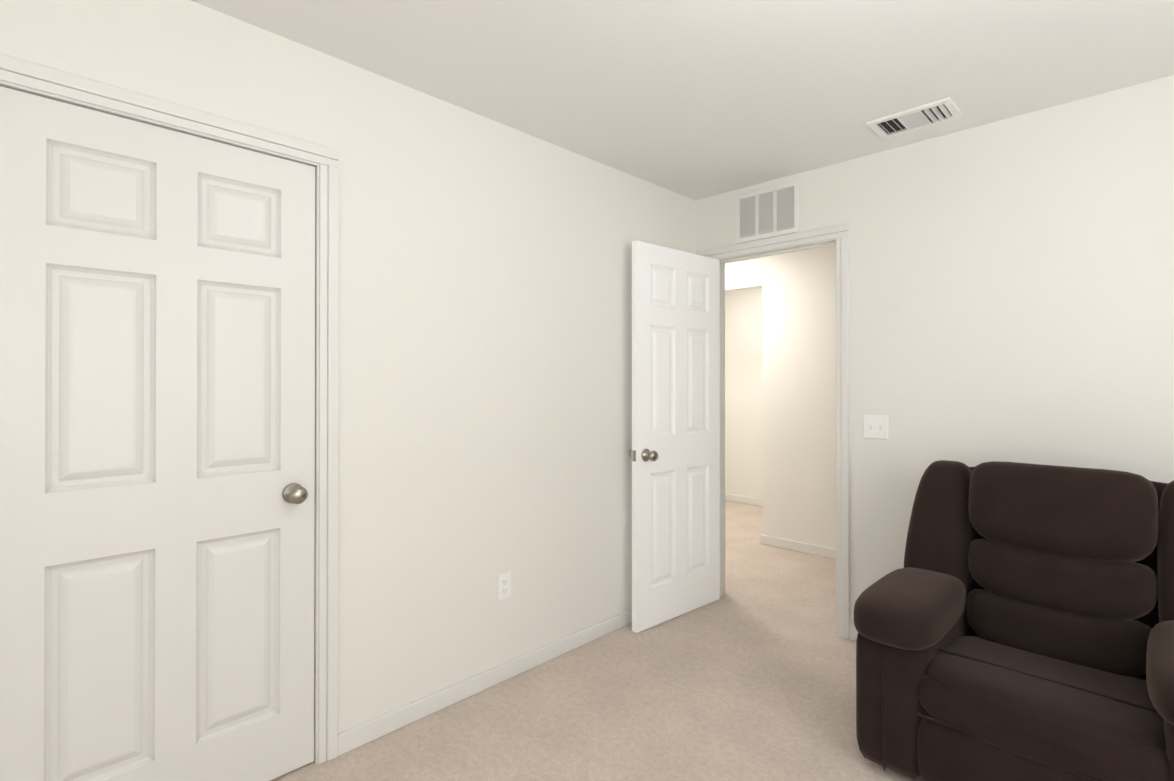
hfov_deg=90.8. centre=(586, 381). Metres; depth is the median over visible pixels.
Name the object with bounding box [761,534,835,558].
baseboard
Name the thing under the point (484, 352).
wall
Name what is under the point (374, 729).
baseboard
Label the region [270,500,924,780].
floor
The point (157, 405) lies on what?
closet door
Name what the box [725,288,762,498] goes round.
wall
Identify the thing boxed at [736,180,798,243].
air vent
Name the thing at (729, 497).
baseboard
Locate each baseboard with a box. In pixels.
[338,609,631,755]
[725,494,762,505]
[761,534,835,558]
[849,625,857,640]
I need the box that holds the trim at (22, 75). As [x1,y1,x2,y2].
[0,53,338,763]
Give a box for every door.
[0,86,314,780]
[629,240,719,632]
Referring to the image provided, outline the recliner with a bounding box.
[854,460,1173,780]
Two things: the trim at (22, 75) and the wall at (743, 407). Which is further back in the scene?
the wall at (743, 407)
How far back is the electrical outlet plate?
2.53 m
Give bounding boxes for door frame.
[704,223,849,638]
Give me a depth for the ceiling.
2.06 m
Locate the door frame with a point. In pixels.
(837, 236)
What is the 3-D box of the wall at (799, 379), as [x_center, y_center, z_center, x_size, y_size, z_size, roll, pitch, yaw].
[2.893,0.098,4.199,5.120,2.440,1.340,0,0,45]
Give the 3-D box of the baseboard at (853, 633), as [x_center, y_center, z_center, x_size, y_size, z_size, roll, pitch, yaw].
[2.270,1.271,2.017,2.632,0.074,0.017,0,0,45]
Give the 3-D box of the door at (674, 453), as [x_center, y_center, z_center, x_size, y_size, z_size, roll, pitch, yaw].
[0.504,0.288,3.269,0.175,2.035,0.732,0,0,45]
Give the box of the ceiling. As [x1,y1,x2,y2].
[191,0,1173,200]
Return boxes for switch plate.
[863,415,887,438]
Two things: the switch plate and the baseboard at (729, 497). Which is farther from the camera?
the baseboard at (729, 497)
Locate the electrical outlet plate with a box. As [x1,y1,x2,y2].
[497,571,510,600]
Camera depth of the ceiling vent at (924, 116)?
2.48 m
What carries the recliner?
on the floor
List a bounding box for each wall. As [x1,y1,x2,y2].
[0,0,695,733]
[696,75,1173,625]
[725,245,835,548]
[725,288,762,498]
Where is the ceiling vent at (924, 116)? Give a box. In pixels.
[866,97,962,138]
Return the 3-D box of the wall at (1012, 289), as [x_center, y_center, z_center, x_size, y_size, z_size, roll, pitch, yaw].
[1.154,0.093,3.218,6.220,2.440,0.120,0,0,45]

